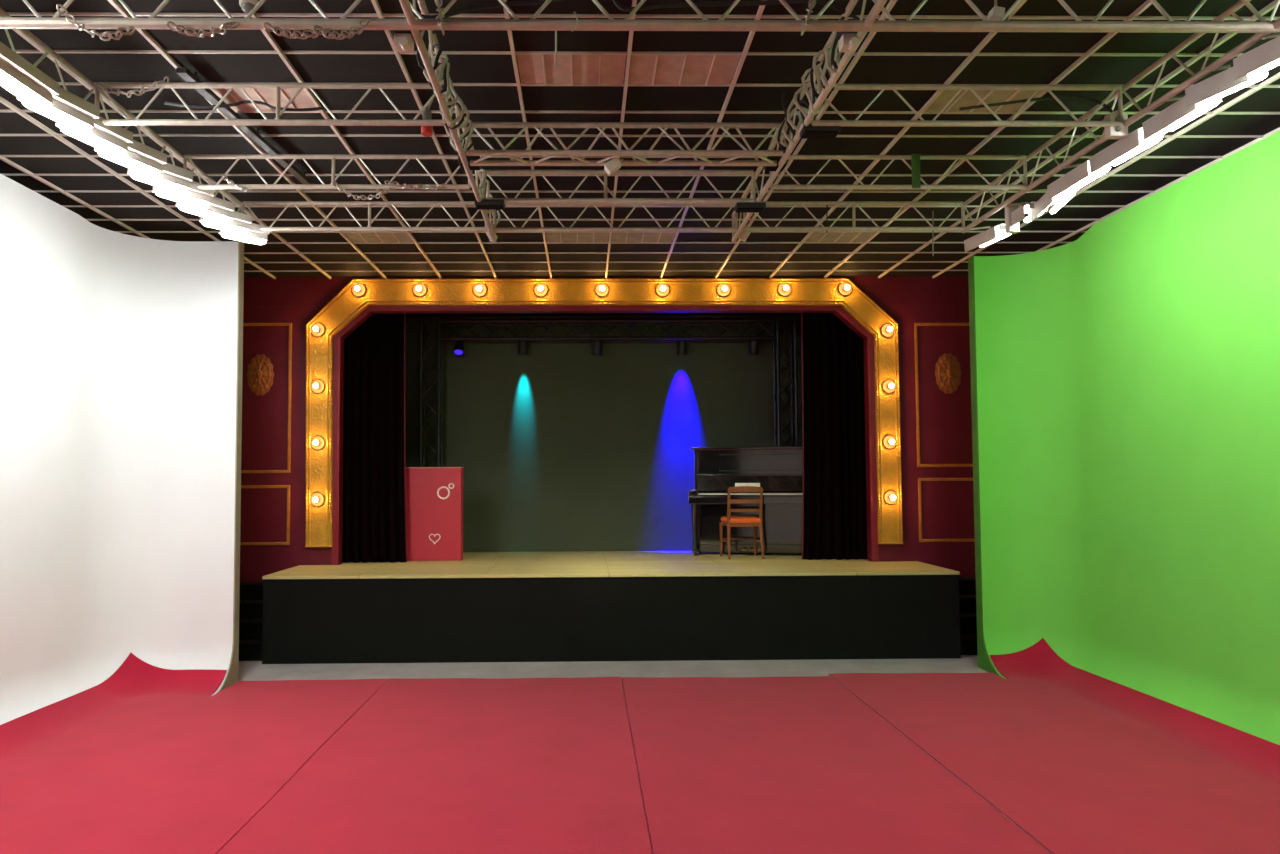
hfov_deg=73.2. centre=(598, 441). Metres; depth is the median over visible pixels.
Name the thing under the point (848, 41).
box
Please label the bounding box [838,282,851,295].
bulb
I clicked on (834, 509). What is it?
stage curtain
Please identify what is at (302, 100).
ceiling vent
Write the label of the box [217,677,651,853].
carpet strip
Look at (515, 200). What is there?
lighting truss
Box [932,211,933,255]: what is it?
cable
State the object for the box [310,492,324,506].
bulb
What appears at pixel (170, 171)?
ceiling light
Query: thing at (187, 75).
rail
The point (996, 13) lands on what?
light
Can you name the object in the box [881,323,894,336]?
bulb
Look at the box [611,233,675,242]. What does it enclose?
ceiling panel
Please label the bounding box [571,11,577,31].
cable
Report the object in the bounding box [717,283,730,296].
bulb
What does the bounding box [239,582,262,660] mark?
steps
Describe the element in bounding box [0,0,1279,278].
ceiling
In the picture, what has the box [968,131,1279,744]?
screen
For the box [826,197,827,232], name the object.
cable
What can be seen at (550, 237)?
ceiling panel
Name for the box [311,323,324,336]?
bulb
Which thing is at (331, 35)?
chain
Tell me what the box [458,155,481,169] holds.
junction box
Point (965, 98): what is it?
ceiling panel
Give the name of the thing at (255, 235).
fluorescent fixture
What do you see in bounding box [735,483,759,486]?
sheet music
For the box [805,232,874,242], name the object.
ceiling panel
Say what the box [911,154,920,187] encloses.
plate
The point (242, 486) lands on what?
trim
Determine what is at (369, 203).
lighting truss
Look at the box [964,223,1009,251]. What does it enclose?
fluorescent fixture
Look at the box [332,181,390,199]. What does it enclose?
chain
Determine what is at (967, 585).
steps
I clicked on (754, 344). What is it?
spotlight
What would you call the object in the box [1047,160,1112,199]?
fluorescent fixture
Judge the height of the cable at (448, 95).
0.235 m
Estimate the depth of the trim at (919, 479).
9.41 m
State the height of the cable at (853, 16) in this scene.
0.226 m
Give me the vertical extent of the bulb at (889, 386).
0.156 m
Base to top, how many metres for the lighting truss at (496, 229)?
0.226 m
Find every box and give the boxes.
[390,30,413,51]
[406,467,463,560]
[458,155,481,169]
[474,197,504,209]
[734,200,765,212]
[763,156,786,170]
[799,124,840,138]
[835,32,859,51]
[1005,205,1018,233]
[1104,113,1127,138]
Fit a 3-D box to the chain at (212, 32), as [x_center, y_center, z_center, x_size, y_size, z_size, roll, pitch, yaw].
[-1.626,-1.697,3.534,0.286,0.079,0.059,0,-3,-1]
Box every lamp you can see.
[421,99,432,136]
[485,220,497,241]
[604,157,622,175]
[738,229,750,241]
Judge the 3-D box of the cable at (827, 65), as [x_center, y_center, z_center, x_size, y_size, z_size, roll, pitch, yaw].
[1.103,-1.795,4.503,0.164,0.238,1.117,0,-3,-1]
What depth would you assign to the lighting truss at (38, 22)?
3.59 m
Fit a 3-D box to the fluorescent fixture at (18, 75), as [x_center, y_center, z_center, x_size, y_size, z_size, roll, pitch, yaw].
[-2.660,-1.666,3.913,0.127,0.128,0.460,0,-3,1]
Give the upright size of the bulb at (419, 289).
0.156 m
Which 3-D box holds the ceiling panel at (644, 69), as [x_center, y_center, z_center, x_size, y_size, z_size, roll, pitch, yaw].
[0.459,-2.027,4.693,0.577,0.016,0.340,0,-3,-1]
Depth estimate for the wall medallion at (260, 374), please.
9.37 m
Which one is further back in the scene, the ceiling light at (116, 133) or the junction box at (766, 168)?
the junction box at (766, 168)
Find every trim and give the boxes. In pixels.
[240,485,289,544]
[241,323,291,472]
[244,305,323,305]
[331,305,878,564]
[885,304,968,304]
[914,323,972,466]
[918,478,974,541]
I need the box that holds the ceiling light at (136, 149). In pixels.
[128,140,166,163]
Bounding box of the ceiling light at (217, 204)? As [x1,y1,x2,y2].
[209,196,234,211]
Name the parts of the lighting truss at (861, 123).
post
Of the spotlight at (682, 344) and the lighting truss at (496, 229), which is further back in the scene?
the spotlight at (682, 344)
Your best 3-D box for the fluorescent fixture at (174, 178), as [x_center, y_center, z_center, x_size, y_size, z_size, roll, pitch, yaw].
[-2.653,-1.614,5.214,0.127,0.128,0.353,-2,-3,30]
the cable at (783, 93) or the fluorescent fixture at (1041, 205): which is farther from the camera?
the fluorescent fixture at (1041, 205)
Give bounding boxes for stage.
[262,551,960,663]
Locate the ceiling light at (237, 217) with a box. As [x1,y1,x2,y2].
[229,211,251,223]
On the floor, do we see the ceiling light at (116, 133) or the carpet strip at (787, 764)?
the carpet strip at (787, 764)
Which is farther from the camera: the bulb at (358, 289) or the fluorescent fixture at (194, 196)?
the bulb at (358, 289)
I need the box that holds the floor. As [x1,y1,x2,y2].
[238,655,1051,853]
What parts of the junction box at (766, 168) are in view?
lid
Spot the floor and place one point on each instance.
(248, 670)
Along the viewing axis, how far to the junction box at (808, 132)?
4.61 m
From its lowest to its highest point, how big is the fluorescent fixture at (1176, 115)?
0.153 m
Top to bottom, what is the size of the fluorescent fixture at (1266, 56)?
0.153 m
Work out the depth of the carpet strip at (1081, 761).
5.29 m
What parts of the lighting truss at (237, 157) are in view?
post, post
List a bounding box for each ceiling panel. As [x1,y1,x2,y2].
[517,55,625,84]
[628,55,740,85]
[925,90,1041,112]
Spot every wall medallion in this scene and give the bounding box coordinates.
[247,354,273,395]
[935,353,961,393]
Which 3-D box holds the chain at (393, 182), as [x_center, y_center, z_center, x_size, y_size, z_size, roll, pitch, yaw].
[-1.161,-1.649,5.534,0.424,0.059,0.055,0,-3,-1]
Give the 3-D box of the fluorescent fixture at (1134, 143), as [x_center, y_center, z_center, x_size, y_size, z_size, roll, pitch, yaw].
[2.937,-1.634,4.771,0.200,0.153,0.429,0,-3,-1]
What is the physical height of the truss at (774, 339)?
2.919 m
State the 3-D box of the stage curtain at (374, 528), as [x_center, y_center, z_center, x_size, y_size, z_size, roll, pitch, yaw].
[-2.605,-0.144,9.627,0.936,2.981,0.124,0,-3,-1]
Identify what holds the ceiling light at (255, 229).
on the fluorescent fixture at (255, 235)
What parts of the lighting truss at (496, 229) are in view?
post, post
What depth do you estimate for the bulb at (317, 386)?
9.33 m
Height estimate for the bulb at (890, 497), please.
0.156 m
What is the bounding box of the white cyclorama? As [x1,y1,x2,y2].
[0,174,243,724]
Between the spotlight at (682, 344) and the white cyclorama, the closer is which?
the white cyclorama
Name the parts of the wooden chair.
leg, post, seat, rail, leg, post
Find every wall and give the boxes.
[240,276,975,581]
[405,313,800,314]
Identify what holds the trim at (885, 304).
attached to the wall at (945, 420)
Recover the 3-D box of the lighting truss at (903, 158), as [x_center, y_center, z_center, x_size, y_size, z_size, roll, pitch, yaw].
[1.959,-1.757,5.617,1.692,0.226,0.031,0,-3,-1]
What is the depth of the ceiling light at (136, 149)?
4.92 m
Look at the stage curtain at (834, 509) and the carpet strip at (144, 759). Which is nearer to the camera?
the carpet strip at (144, 759)
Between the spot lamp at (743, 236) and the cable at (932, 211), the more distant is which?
the spot lamp at (743, 236)
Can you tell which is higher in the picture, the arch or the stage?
the arch
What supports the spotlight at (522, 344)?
hanging from the truss at (774, 339)
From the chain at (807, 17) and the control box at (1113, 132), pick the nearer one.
the chain at (807, 17)
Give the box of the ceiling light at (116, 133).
[94,117,132,142]
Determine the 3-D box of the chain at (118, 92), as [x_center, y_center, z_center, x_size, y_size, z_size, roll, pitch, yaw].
[-2.449,-1.867,4.521,0.377,0.109,0.056,0,-3,-1]
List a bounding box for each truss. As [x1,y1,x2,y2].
[0,0,1279,32]
[0,8,241,212]
[95,83,445,125]
[183,154,470,188]
[241,201,487,230]
[399,0,496,241]
[418,318,798,466]
[466,122,782,165]
[482,170,755,203]
[493,204,737,231]
[731,0,886,241]
[743,201,963,230]
[769,155,1027,189]
[809,84,1122,126]
[961,0,1279,232]
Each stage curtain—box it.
[342,313,406,562]
[801,313,866,559]
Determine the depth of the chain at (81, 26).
3.52 m
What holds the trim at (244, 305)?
attached to the wall at (945, 420)
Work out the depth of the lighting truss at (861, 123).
4.61 m
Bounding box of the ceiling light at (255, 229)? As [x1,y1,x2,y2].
[248,223,269,234]
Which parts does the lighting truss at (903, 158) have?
post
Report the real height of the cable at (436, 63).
0.220 m
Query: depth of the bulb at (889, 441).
9.39 m
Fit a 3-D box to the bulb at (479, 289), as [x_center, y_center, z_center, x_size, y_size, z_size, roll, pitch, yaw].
[-1.298,-1.659,9.362,0.156,0.156,0.104,0,-3,-1]
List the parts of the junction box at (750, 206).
lid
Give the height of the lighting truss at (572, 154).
0.229 m
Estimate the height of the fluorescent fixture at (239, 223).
0.128 m
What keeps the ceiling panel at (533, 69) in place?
in the ceiling
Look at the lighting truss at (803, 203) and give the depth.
6.54 m
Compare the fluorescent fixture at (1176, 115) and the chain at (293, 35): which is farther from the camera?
the fluorescent fixture at (1176, 115)
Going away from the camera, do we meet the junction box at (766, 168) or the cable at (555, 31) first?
the cable at (555, 31)
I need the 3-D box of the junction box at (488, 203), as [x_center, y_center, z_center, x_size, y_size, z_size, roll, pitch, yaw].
[-0.741,-1.622,5.870,0.200,0.056,0.110,0,-3,-1]
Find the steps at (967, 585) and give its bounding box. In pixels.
[959,577,977,654]
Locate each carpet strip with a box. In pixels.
[0,653,387,853]
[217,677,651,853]
[621,676,1050,853]
[828,638,1279,853]
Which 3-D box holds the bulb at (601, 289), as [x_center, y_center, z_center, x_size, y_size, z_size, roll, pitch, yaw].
[0.038,-1.662,9.383,0.156,0.156,0.104,0,-3,-1]
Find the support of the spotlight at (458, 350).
hanging from the truss at (774, 339)
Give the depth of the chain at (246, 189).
5.51 m
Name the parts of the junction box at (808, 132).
lid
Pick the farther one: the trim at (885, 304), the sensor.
the trim at (885, 304)
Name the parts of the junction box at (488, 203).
lid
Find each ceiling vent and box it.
[210,89,318,111]
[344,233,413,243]
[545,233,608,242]
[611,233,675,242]
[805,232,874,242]
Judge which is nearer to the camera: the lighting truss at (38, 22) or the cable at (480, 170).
the lighting truss at (38, 22)
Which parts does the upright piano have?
leg, panel, lid, rail, panel, panel, panel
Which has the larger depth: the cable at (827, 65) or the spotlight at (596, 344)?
the spotlight at (596, 344)
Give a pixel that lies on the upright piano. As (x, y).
(778, 470)
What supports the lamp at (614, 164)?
attached to the lighting truss at (572, 154)
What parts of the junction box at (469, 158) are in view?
lid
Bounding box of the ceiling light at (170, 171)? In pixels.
[163,163,192,180]
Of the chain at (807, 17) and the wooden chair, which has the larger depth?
the wooden chair
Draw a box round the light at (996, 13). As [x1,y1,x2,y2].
[987,0,1008,20]
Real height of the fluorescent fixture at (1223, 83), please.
0.153 m
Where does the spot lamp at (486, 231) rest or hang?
attached to the lighting truss at (405, 5)
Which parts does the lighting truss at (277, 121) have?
post, post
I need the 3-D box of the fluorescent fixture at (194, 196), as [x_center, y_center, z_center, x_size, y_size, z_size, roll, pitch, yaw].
[-2.660,-1.602,5.517,0.127,0.128,0.347,-2,-3,35]
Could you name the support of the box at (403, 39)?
attached to the lighting truss at (405, 5)
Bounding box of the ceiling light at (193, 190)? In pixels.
[187,181,213,195]
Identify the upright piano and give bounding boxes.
[688,446,802,555]
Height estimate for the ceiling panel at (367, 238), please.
0.016 m
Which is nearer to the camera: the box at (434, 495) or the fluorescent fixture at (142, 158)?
the fluorescent fixture at (142, 158)
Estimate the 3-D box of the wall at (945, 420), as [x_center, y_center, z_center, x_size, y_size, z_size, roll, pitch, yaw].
[0.001,0.176,9.463,9.800,3.980,0.120,0,-3,-1]
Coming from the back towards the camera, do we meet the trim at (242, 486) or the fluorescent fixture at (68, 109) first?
the trim at (242, 486)
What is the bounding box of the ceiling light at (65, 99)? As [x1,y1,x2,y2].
[53,87,99,118]
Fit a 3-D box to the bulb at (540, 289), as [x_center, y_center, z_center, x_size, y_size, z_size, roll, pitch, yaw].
[-0.630,-1.660,9.373,0.156,0.156,0.104,0,-3,-1]
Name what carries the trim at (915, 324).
attached to the wall at (945, 420)
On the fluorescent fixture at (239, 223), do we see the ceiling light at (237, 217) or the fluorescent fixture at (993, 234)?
the ceiling light at (237, 217)
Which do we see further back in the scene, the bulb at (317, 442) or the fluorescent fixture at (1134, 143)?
the bulb at (317, 442)
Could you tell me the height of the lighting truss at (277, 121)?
0.226 m
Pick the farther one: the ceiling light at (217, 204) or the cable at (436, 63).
the ceiling light at (217, 204)
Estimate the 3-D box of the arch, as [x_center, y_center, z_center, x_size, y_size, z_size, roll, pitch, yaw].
[0.062,-0.326,9.392,6.490,2.924,0.066,0,-3,-1]
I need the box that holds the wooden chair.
[720,486,764,558]
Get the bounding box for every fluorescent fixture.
[0,42,59,107]
[17,87,99,131]
[56,117,132,154]
[94,140,166,175]
[127,163,192,192]
[153,181,213,206]
[176,196,234,221]
[200,211,251,233]
[219,223,269,244]
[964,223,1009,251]
[1006,201,1049,225]
[1026,188,1079,221]
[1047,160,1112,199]
[1089,126,1168,173]
[1142,95,1221,139]
[1185,65,1275,107]
[1233,33,1279,79]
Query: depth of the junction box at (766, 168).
5.20 m
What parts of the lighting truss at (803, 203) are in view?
post, post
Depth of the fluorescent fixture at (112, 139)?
4.58 m
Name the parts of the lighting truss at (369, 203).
post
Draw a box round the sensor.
[239,0,258,13]
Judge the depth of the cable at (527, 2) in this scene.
3.62 m
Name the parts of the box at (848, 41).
plate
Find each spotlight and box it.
[452,332,465,356]
[516,333,529,354]
[590,332,603,355]
[675,332,688,354]
[747,332,760,354]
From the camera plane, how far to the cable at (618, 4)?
3.64 m
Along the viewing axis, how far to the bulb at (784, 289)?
9.45 m
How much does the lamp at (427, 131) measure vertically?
0.200 m
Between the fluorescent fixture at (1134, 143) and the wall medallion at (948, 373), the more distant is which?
the wall medallion at (948, 373)
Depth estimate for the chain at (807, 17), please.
3.57 m
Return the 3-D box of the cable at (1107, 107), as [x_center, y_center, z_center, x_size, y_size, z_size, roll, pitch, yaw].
[2.369,-1.825,4.654,0.835,0.097,0.015,0,-3,-1]
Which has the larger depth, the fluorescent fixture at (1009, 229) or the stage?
the stage
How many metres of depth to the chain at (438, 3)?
3.54 m
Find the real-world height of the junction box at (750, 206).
0.056 m
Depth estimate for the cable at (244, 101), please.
4.58 m
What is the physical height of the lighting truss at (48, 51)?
0.230 m
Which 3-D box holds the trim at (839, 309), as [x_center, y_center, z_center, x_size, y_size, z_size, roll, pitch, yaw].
[0.078,-0.093,9.401,5.938,2.829,0.029,0,-3,-1]
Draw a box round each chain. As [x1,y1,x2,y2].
[56,4,134,40]
[95,76,168,97]
[166,21,238,37]
[222,175,253,191]
[263,22,330,38]
[313,18,374,39]
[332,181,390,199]
[385,180,450,189]
[435,0,444,35]
[801,0,815,35]
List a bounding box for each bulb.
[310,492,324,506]
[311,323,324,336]
[311,379,324,393]
[311,436,324,449]
[352,283,365,296]
[413,283,426,296]
[473,283,486,296]
[534,283,547,296]
[595,283,608,296]
[656,283,669,296]
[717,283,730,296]
[778,282,791,295]
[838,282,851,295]
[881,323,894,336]
[882,379,895,392]
[883,435,896,448]
[884,490,897,504]
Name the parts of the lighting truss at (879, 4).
post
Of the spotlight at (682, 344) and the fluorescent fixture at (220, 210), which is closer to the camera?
the fluorescent fixture at (220, 210)
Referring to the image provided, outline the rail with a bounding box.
[176,67,313,183]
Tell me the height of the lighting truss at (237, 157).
0.226 m
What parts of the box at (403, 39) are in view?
plate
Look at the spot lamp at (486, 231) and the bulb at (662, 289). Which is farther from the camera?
the bulb at (662, 289)
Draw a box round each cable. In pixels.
[164,100,324,111]
[413,0,561,18]
[416,30,473,153]
[423,33,473,153]
[475,156,500,226]
[555,31,556,67]
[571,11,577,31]
[613,0,845,13]
[777,14,859,152]
[778,32,841,146]
[782,92,795,130]
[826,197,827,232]
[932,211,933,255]
[959,95,1112,112]
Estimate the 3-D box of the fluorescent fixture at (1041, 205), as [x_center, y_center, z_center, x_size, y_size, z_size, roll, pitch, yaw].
[2.966,-1.593,5.685,0.277,0.153,0.446,-1,-3,11]
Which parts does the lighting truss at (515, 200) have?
post, post, post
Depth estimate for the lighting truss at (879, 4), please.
4.43 m
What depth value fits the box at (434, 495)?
9.75 m
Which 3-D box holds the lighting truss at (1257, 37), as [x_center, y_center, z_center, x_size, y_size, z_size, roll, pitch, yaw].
[2.842,-1.814,4.479,0.036,0.230,4.321,0,-3,-1]
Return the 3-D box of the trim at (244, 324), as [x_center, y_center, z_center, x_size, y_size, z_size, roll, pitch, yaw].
[-3.924,-0.473,9.362,1.150,1.642,0.018,0,-3,-1]
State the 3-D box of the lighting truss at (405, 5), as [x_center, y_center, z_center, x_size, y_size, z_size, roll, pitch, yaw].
[-0.790,-1.792,4.547,0.036,0.230,4.571,0,-3,-1]
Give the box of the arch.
[305,278,902,546]
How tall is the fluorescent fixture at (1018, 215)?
0.153 m

